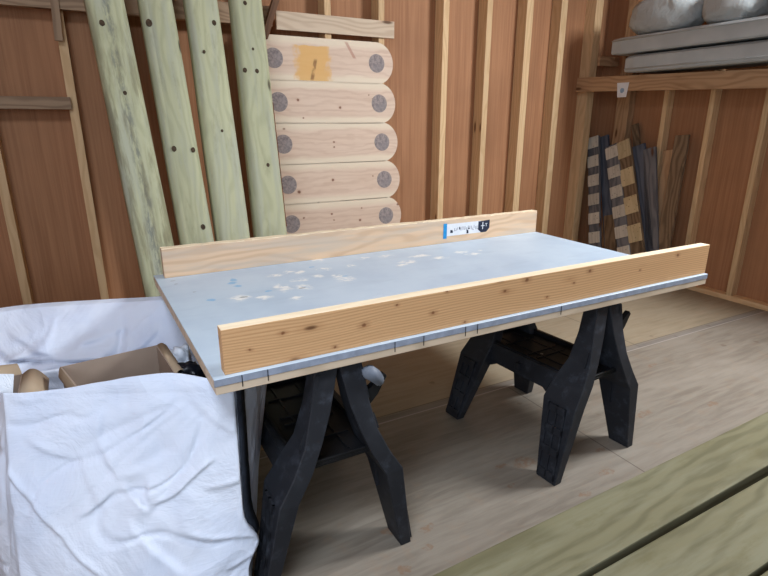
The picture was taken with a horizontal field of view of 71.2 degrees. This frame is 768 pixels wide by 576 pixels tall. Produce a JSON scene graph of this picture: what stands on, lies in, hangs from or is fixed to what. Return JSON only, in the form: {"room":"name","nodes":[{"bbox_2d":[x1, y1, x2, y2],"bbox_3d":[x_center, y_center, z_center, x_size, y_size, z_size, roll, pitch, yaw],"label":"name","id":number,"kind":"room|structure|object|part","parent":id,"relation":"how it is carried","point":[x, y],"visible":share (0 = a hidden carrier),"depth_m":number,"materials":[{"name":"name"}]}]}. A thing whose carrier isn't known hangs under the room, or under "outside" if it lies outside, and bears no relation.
{"room":"woodworking shop","nodes":[
{"label":"woodworking shop","id":0,"kind":"room"},
{"bbox_2d":[0,0,609,307],"bbox_3d":[-0.955,-1.409,4.160,7.700,3.300,0.012,-9,20,-27],"label":"wall","id":1,"kind":"structure","parent":0,"point":[39,148],"depth_m":4.04,"materials":[{"name":"red wood"}]},
{"bbox_2d":[0,137,34,304],"bbox_3d":[-2.451,-1.140,3.311,0.052,3.205,0.128,-9,20,-27],"label":"trim","id":2,"kind":"structure","parent":1,"relation":"attached to","point":[6,196],"depth_m":3.51,"materials":[{"name":"brown wood"}]},
{"bbox_2d":[0,96,71,109],"bbox_3d":[-2.697,-1.074,3.086,1.565,0.075,0.046,-9,20,-27],"label":"trim","id":3,"kind":"structure","parent":1,"relation":"attached to","point":[6,102],"depth_m":3.33,"materials":[{"name":"brown wood"}]},
{"bbox_2d":[50,0,62,41],"bbox_3d":[-1.994,-1.709,3.249,0.064,0.391,0.030,-9,20,-27],"label":"cleat","id":4,"kind":"object","parent":1,"relation":"attached to","point":[55,10],"visible":1,"depth_m":3.26,"materials":[{"name":"brown wood"}]},
{"bbox_2d":[58,10,108,298],"bbox_3d":[-2.042,-1.206,3.522,0.052,3.205,0.128,-9,20,-27],"label":"trim","id":5,"kind":"structure","parent":1,"relation":"attached to","point":[63,46],"depth_m":3.58,"materials":[{"name":"brown wood"}]},
{"bbox_2d":[0,0,268,23],"bbox_3d":[-2.100,-1.750,3.210,2.920,0.130,0.050,-9,20,-27],"label":"trim","id":6,"kind":"structure","parent":1,"relation":"attached to","point":[131,6],"depth_m":3.42,"materials":[{"name":"brown wood"}]},
{"bbox_2d":[264,0,278,38],"bbox_3d":[-0.801,-1.958,3.817,0.171,0.347,0.050,-9,20,-27],"label":"diagonal brace","id":7,"kind":"object","parent":1,"relation":"attached to","point":[273,6],"visible":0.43,"depth_m":3.80,"materials":[{"name":"brown wood"}]},
{"bbox_2d":[318,0,330,38],"bbox_3d":[-0.459,-1.462,4.339,0.052,3.205,0.128,-9,20,-27],"label":"trim","id":8,"kind":"structure","parent":1,"relation":"attached to","point":[324,7],"depth_m":4.09,"materials":[{"name":"brown wood"}]},
{"bbox_2d":[275,10,393,38],"bbox_3d":[-0.355,-2.023,4.131,0.985,0.125,0.022,-9,20,-27],"label":"trim","id":9,"kind":"structure","parent":1,"relation":"attached to","point":[289,21],"depth_m":4.10,"materials":[{"name":"beige wood"}]},
{"bbox_2d":[371,0,383,83],"bbox_3d":[-0.051,-1.528,4.551,0.052,3.205,0.128,-9,20,-27],"label":"trim","id":10,"kind":"structure","parent":1,"relation":"attached to","point":[377,6],"depth_m":4.30,"materials":[{"name":"brown wood"}]},
{"bbox_2d":[430,0,449,219],"bbox_3d":[0.500,-1.618,4.835,0.060,3.205,0.128,-9,20,-27],"label":"trim","id":11,"kind":"structure","parent":1,"relation":"attached to","point":[442,6],"depth_m":4.80,"materials":[{"name":"brown wood"}]},
{"bbox_2d":[469,0,492,215],"bbox_3d":[0.909,-1.684,5.046,0.060,3.205,0.128,-9,20,-27],"label":"trim","id":12,"kind":"structure","parent":1,"relation":"attached to","point":[485,13],"depth_m":5.01,"materials":[{"name":"brown wood"}]},
{"bbox_2d":[504,0,533,211],"bbox_3d":[1.319,-1.750,5.258,0.078,3.205,0.128,-9,20,-27],"label":"trim","id":13,"kind":"structure","parent":1,"relation":"attached to","point":[525,7],"depth_m":5.21,"materials":[{"name":"brown wood"}]},
{"bbox_2d":[535,0,567,233],"bbox_3d":[1.697,-1.811,5.453,0.078,3.205,0.128,-9,20,-27],"label":"trim","id":14,"kind":"structure","parent":1,"relation":"attached to","point":[559,7],"depth_m":5.43,"materials":[{"name":"brown wood"}]},
{"bbox_2d":[563,0,603,241],"bbox_3d":[2.113,-1.879,5.668,0.100,3.205,0.130,-9,20,-27],"label":"trim","id":15,"kind":"structure","parent":1,"relation":"attached to","point":[594,8],"depth_m":5.67,"materials":[{"name":"brown wood"}]},
{"bbox_2d":[252,288,767,575],"bbox_3d":[0.576,1.036,1.962,7.700,0.050,6.600,-9,20,-27],"label":"floor","id":16,"kind":"structure","parent":0,"point":[699,361],"depth_m":2.73,"materials":[{"name":"brown wood"}]},
{"bbox_2d":[0,296,189,373],"bbox_3d":[-1.752,0.521,2.264,2.066,0.752,0.566,-7,19,-22],"label":"bag","id":17,"kind":"object","parent":16,"relation":"on","point":[54,335],"visible":0.36,"depth_m":2.43,"materials":[{"name":"white fabric"}]},
{"bbox_2d":[84,0,173,296],"bbox_3d":[-1.489,-1.042,3.097,0.215,3.207,1.243,-12,21,-34],"label":"wooden plank","id":18,"kind":"object","parent":16,"relation":"on","point":[108,23],"visible":0.67,"depth_m":3.04,"materials":[{"name":"wood"}]},
{"bbox_2d":[0,348,266,575],"bbox_3d":[-0.898,0.610,1.910,1.028,0.794,0.980,-9,20,-27],"label":"bag","id":19,"kind":"object","parent":16,"relation":"on","point":[150,474],"visible":0.85,"depth_m":1.66,"materials":[{"name":"white fabric"}]},
{"bbox_2d":[0,364,48,392],"bbox_3d":[-1.340,0.464,1.812,0.446,0.330,0.235,-5,18,-15],"label":"cardboard box","id":20,"kind":"object","parent":19,"relation":"in","point":[31,380],"visible":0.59,"depth_m":1.86,"materials":[{"name":"brown cardboard"}]},
{"bbox_2d":[0,374,13,392],"bbox_3d":[-1.241,0.333,1.733,0.055,0.115,0.099,16,24,42],"label":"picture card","id":21,"kind":"object","parent":20,"relation":"in","point":[6,380],"visible":0.65,"depth_m":1.75,"materials":[{"name":"white paper"}]},
{"bbox_2d":[58,343,183,387],"bbox_3d":[-0.914,0.422,1.914,0.367,0.309,0.298,-12,21,-34],"label":"cardboard box","id":22,"kind":"object","parent":19,"relation":"in","point":[158,358],"visible":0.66,"depth_m":1.99,"materials":[{"name":"brown cardboard"}]},
{"bbox_2d":[170,344,191,361],"bbox_3d":[-0.793,0.284,2.063,0.111,0.138,0.132,-9,20,-27],"label":"plastic film","id":23,"kind":"object","parent":19,"relation":"in","point":[182,354],"visible":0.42,"depth_m":2.02,"materials":[{"name":"white plastic"}]},
{"bbox_2d":[177,360,205,377],"bbox_3d":[-0.691,0.316,1.922,0.129,0.111,0.108,-9,20,-27],"label":"plastic wrap","id":24,"kind":"object","parent":19,"relation":"in","point":[190,367],"visible":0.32,"depth_m":1.89,"materials":[{"name":"black plastic"}]},
{"bbox_2d":[137,0,213,244],"bbox_3d":[-1.260,-1.079,3.213,0.198,3.204,1.227,-10,20,-29],"label":"wooden plank","id":25,"kind":"object","parent":16,"relation":"on","point":[157,17],"visible":0.66,"depth_m":3.16,"materials":[{"name":"wood"}]},
{"bbox_2d":[183,0,249,240],"bbox_3d":[-1.048,-1.114,3.324,0.208,3.205,1.230,-8,19,-24],"label":"wooden plank","id":26,"kind":"object","parent":16,"relation":"on","point":[207,54],"visible":0.69,"depth_m":3.27,"materials":[{"name":"wood"}]},
{"bbox_2d":[228,0,286,237],"bbox_3d":[-0.817,-1.151,3.445,0.212,3.209,1.252,-6,18,-19],"label":"wooden plank","id":27,"kind":"object","parent":16,"relation":"on","point":[265,188],"visible":0.75,"depth_m":3.39,"materials":[{"name":"green wood"}]},
{"bbox_2d":[254,362,411,575],"bbox_3d":[-0.331,0.552,2.136,0.593,0.768,0.760,-9,20,-27],"label":"sawhorse","id":28,"kind":"object","parent":16,"relation":"on","point":[307,426],"visible":0.71,"depth_m":1.85,"materials":[{"name":"black plastic"}]},
{"bbox_3d":[-0.468,0.624,2.081,0.059,0.218,0.560,-9,20,-27],"label":"panel","id":29,"kind":"part","parent":28,"relation":"part of","materials":[{"name":"black plastic"}]},
{"bbox_2d":[264,376,368,467],"bbox_3d":[-0.309,0.504,2.133,0.306,0.034,0.640,-9,20,-27],"label":"tray","id":30,"kind":"object","parent":28,"relation":"on","point":[283,399],"depth_m":2.07,"materials":[{"name":"plastic"}]},
{"bbox_3d":[-0.161,0.574,2.240,0.033,0.218,0.560,-9,20,-27],"label":"panel","id":31,"kind":"part","parent":28,"relation":"part of","materials":[{"name":"black plastic"}]},
{"bbox_3d":[-0.038,0.303,1.854,0.081,0.082,0.028,-9,20,-27],"label":"clamp lever","id":32,"kind":"part","parent":28,"relation":"part of","materials":[{"name":"grey plastic"}]},
{"bbox_3d":[-0.042,0.604,1.970,0.251,0.768,0.179,-9,20,-27],"label":"leg","id":33,"kind":"part","parent":28,"relation":"part of","materials":[{"name":"black plastic"}]},
{"bbox_2d":[446,303,637,485],"bbox_3d":[0.792,0.371,2.715,0.593,0.768,0.760,-11,20,-31],"label":"sawhorse","id":34,"kind":"object","parent":16,"relation":"on","point":[567,371],"visible":0.71,"depth_m":2.53,"materials":[{"name":"black plastic"}]},
{"bbox_2d":[154,232,707,394],"bbox_3d":[0.237,-0.041,2.651,2.422,0.052,1.280,-9,20,-27],"label":"tabletop","id":35,"kind":"object","parent":34,"relation":"on","point":[198,303],"visible":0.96,"depth_m":2.46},
{"bbox_2d":[160,210,536,277],"bbox_3d":[-0.022,-0.291,3.116,2.375,0.146,0.052,-9,20,-27],"label":"wooden board","id":36,"kind":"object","parent":35,"relation":"on","point":[216,256],"depth_m":2.96,"materials":[{"name":"beige wood"}]},
{"bbox_2d":[478,220,489,231],"bbox_3d":[0.639,-0.396,3.428,0.090,0.076,0.001,-9,20,-27],"label":"print","id":37,"kind":"object","parent":36,"relation":"attached to","point":[483,225],"depth_m":3.43},
{"bbox_2d":[217,243,709,374],"bbox_3d":[0.551,0.018,2.134,2.358,0.145,0.048,-9,20,-27],"label":"wooden board","id":38,"kind":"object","parent":35,"relation":"on","point":[251,344],"depth_m":1.91,"materials":[{"name":"beige wood"}]},
{"bbox_3d":[0.669,0.444,2.655,0.066,0.218,0.560,-11,20,-31],"label":"panel","id":39,"kind":"part","parent":34,"relation":"part of","materials":[{"name":"black plastic"}]},
{"bbox_3d":[0.788,0.268,3.043,0.226,0.768,0.179,-11,20,-31],"label":"leg","id":40,"kind":"part","parent":34,"relation":"part of","materials":[{"name":"black plastic"}]},
{"bbox_2d":[495,327,615,379],"bbox_3d":[0.824,0.320,2.720,0.307,0.035,0.640,-11,20,-31],"label":"tray","id":41,"kind":"object","parent":34,"relation":"on","point":[544,354],"depth_m":2.70,"materials":[{"name":"plastic"}]},
{"bbox_3d":[0.963,0.387,2.836,0.026,0.218,0.560,-11,20,-31],"label":"panel","id":42,"kind":"part","parent":34,"relation":"part of","materials":[{"name":"black plastic"}]},
{"bbox_3d":[1.103,0.414,2.577,0.226,0.768,0.179,-11,20,-31],"label":"leg","id":43,"kind":"part","parent":34,"relation":"part of","materials":[{"name":"black plastic"}]},
{"bbox_2d":[587,135,601,247],"bbox_3d":[2.255,-0.901,5.742,0.102,1.408,0.607,0,17,0],"label":"strip","id":44,"kind":"object","parent":16,"relation":"on","point":[594,160],"visible":0.77,"depth_m":5.72,"materials":[{"name":"beige wood"}]},
{"bbox_2d":[433,412,767,575],"bbox_3d":[1.058,0.889,2.139,3.051,0.125,0.238,-10,20,-28],"label":"wooden plank","id":45,"kind":"object","parent":16,"relation":"on","point":[598,532],"visible":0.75,"depth_m":2.04,"materials":[{"name":"beige wood"}]},
{"bbox_2d":[600,134,612,248],"bbox_3d":[2.371,-0.888,5.685,0.077,1.415,0.653,-1,17,-3],"label":"plank","id":46,"kind":"object","parent":16,"relation":"on","point":[604,140],"visible":0.44,"depth_m":5.70,"materials":[{"name":"black wood"}]},
{"bbox_2d":[604,214,616,251],"bbox_3d":[2.356,-0.443,5.571,0.083,0.636,0.336,0,17,-1],"label":"plank","id":47,"kind":"object","parent":16,"relation":"on","point":[609,232],"visible":0.4,"depth_m":5.57,"materials":[{"name":"brown wood"}]},
{"bbox_2d":[605,143,630,254],"bbox_3d":[2.390,-0.768,5.440,0.090,1.349,0.737,-2,18,-7],"label":"strip","id":48,"kind":"object","parent":16,"relation":"on","point":[616,189],"visible":0.76,"depth_m":5.45,"materials":[{"name":"beige wood"}]},
{"bbox_2d":[617,138,645,254],"bbox_3d":[2.469,-0.755,5.322,0.091,1.397,0.772,-2,18,-7],"label":"strip","id":49,"kind":"object","parent":16,"relation":"on","point":[625,151],"visible":0.87,"depth_m":5.32,"materials":[{"name":"beige wood"}]},
{"bbox_2d":[632,123,640,146],"bbox_3d":[2.576,-0.853,5.365,0.055,1.525,0.693,-1,17,-4],"label":"plank","id":50,"kind":"object","parent":16,"relation":"on","point":[635,128],"visible":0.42,"depth_m":5.41,"materials":[{"name":"brown wood"}]},
{"bbox_2d":[632,143,652,251],"bbox_3d":[2.563,-0.718,5.265,0.082,1.350,0.678,-2,17,-5],"label":"plank","id":51,"kind":"object","parent":16,"relation":"on","point":[637,150],"visible":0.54,"depth_m":5.28,"materials":[{"name":"grey wood"}]},
{"bbox_2d":[643,146,658,251],"bbox_3d":[2.598,-0.686,5.203,0.087,1.318,0.578,0,17,0],"label":"plank","id":52,"kind":"object","parent":16,"relation":"on","point":[651,172],"visible":0.58,"depth_m":5.19,"materials":[{"name":"wood"}]},
{"bbox_2d":[658,150,672,226],"bbox_3d":[2.684,-0.681,5.211,0.087,1.279,0.355,7,19,20],"label":"plank","id":53,"kind":"object","parent":16,"relation":"on","point":[667,154],"visible":0.34,"depth_m":5.17,"materials":[{"name":"brown wood"}]},
{"bbox_2d":[659,135,690,249],"bbox_3d":[2.699,-0.711,5.068,0.131,1.421,0.362,11,20,30],"label":"plank","id":54,"kind":"object","parent":16,"relation":"on","point":[681,142],"visible":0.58,"depth_m":5.03,"materials":[{"name":"brown wood"}]},
{"bbox_2d":[593,476,767,575],"bbox_3d":[1.079,0.979,1.851,3.100,0.125,0.250,-9,20,-28],"label":"wooden plank","id":55,"kind":"object","parent":16,"relation":"on","point":[730,538],"visible":1,"depth_m":1.88,"materials":[{"name":"beige wood"}]},
{"bbox_3d":[-0.362,0.024,4.595,1.250,0.315,0.046,-9,16,-27],"label":"board","id":56,"kind":"object","parent":16,"relation":"on","visible":0},
{"bbox_3d":[-0.371,-0.272,4.520,1.250,0.315,0.046,-9,16,-27],"label":"board","id":57,"kind":"object","parent":56,"relation":"on","visible":0},
{"bbox_2d":[285,197,400,233],"bbox_3d":[-0.411,-0.564,4.431,1.250,0.317,0.065,-9,20,-27],"label":"board","id":58,"kind":"object","parent":57,"relation":"on","point":[334,215],"visible":0.46,"depth_m":4.42,"materials":[{"name":"brown wood"}]},
{"bbox_2d":[280,160,399,205],"bbox_3d":[-0.425,-0.859,4.354,1.250,0.317,0.065,-9,20,-27],"label":"board","id":59,"kind":"object","parent":58,"relation":"on","point":[304,183],"visible":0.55,"depth_m":4.36,"materials":[{"name":"brown wood"}]},
{"bbox_2d":[276,122,396,164],"bbox_3d":[-0.446,-1.153,4.273,1.250,0.317,0.065,-9,20,-27],"label":"board","id":60,"kind":"object","parent":59,"relation":"on","point":[316,143],"visible":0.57,"depth_m":4.28,"materials":[{"name":"brown wood"}]},
{"bbox_2d":[270,79,394,123],"bbox_3d":[-0.467,-1.448,4.193,1.250,0.317,0.065,-9,20,-27],"label":"board","id":61,"kind":"object","parent":60,"relation":"on","point":[294,101],"visible":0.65,"depth_m":4.19,"materials":[{"name":"brown wood"}]},
{"bbox_2d":[266,34,392,83],"bbox_3d":[-0.488,-1.742,4.112,1.250,0.317,0.065,-9,20,-27],"label":"board","id":62,"kind":"object","parent":61,"relation":"on","point":[298,58],"visible":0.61,"depth_m":4.11,"materials":[{"name":"brown wood"}]},
{"bbox_2d":[583,0,767,302],"bbox_3d":[3.487,-1.308,3.838,0.012,3.300,4.810,-9,20,-27],"label":"wall","id":63,"kind":"structure","parent":0,"point":[740,110],"depth_m":4.88,"materials":[{"name":"red wood"}]},
{"bbox_2d":[597,56,618,66],"bbox_3d":[2.296,-2.317,5.485,0.280,0.090,0.030,-9,20,-27],"label":"trim","id":64,"kind":"structure","parent":63,"relation":"attached to","point":[602,60],"depth_m":5.46,"materials":[{"name":"brown wood"}]},
{"bbox_2d":[602,0,642,247],"bbox_3d":[2.478,-1.831,5.515,0.088,3.205,0.150,-9,20,-27],"label":"trim","id":65,"kind":"structure","parent":63,"relation":"attached to","point":[622,124],"depth_m":5.47,"materials":[{"name":"brown wood"}]},
{"bbox_2d":[657,90,674,189],"bbox_3d":[2.704,-1.706,5.116,0.088,3.205,0.047,-9,20,-27],"label":"trim","id":66,"kind":"structure","parent":63,"relation":"attached to","point":[669,95],"depth_m":5.14,"materials":[{"name":"brown wood"}]},
{"bbox_2d":[685,69,725,245],"bbox_3d":[2.916,-1.589,4.743,0.088,3.205,0.047,-9,20,-27],"label":"trim","id":67,"kind":"structure","parent":63,"relation":"attached to","point":[715,96],"depth_m":4.87,"materials":[{"name":"brown wood"}]},
{"bbox_2d":[686,285,767,310],"bbox_3d":[3.457,0.260,4.276,0.090,0.045,4.550,-9,20,-27],"label":"baseboard","id":68,"kind":"structure","parent":63,"relation":"attached to","point":[750,302],"depth_m":4.80,"materials":[{"name":"brown wood"}]},
{"bbox_2d":[726,88,767,295],"bbox_3d":[3.133,-1.469,4.361,0.088,3.205,0.047,-9,20,-27],"label":"trim","id":69,"kind":"structure","parent":63,"relation":"attached to","point":[762,137],"depth_m":4.57,"materials":[{"name":"brown wood"}]},
{"bbox_3d":[3.022,-1.627,4.070,0.320,0.020,3.310,-9,20,-27],"label":"shelf board","id":70,"kind":"object","parent":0,"visible":0},
{"bbox_2d":[576,69,767,91],"bbox_3d":[2.816,-1.586,4.067,0.045,0.136,3.462,-9,21,-27],"label":"shelf rail","id":71,"kind":"object","parent":70,"relation":"attached to","point":[752,78],"visible":1,"depth_m":4.53,"materials":[{"name":"brown wood"}]},
{"bbox_2d":[617,82,628,96],"bbox_3d":[2.239,-1.862,5.039,0.003,0.129,0.131,-9,20,-27],"label":"paper tag","id":72,"kind":"object","parent":71,"relation":"attached to","point":[622,88],"visible":1,"depth_m":5.04,"materials":[{"name":"white paper"}]},
{"bbox_2d":[624,40,767,73],"bbox_3d":[2.944,-1.754,3.977,0.449,0.147,2.400,-9,20,-26],"label":"pad","id":73,"kind":"object","parent":70,"relation":"on","point":[753,53],"visible":1,"depth_m":4.32,"materials":[{"name":"grey fabric"}]},
{"bbox_2d":[611,15,767,55],"bbox_3d":[2.876,-1.937,4.022,0.449,0.143,2.500,-9,19,-26],"label":"pad","id":74,"kind":"object","parent":73,"relation":"on","point":[754,28],"visible":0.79,"depth_m":4.30,"materials":[{"name":"grey fabric"}]},
{"bbox_2d":[629,0,704,34],"bbox_3d":[2.459,-2.372,4.622,0.400,0.312,0.665,-9,20,-27],"label":"wrapped bundle","id":75,"kind":"object","parent":74,"relation":"on","point":[648,16],"visible":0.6,"depth_m":4.48,"materials":[{"name":"grey plastic"}]},
{"bbox_2d":[702,0,767,23],"bbox_3d":[2.742,-2.199,4.131,0.407,0.280,0.479,-9,20,-27],"label":"wrapped bundle","id":76,"kind":"object","parent":74,"relation":"on","point":[713,11],"visible":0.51,"depth_m":4.03,"materials":[{"name":"grey plastic"}]}
]}

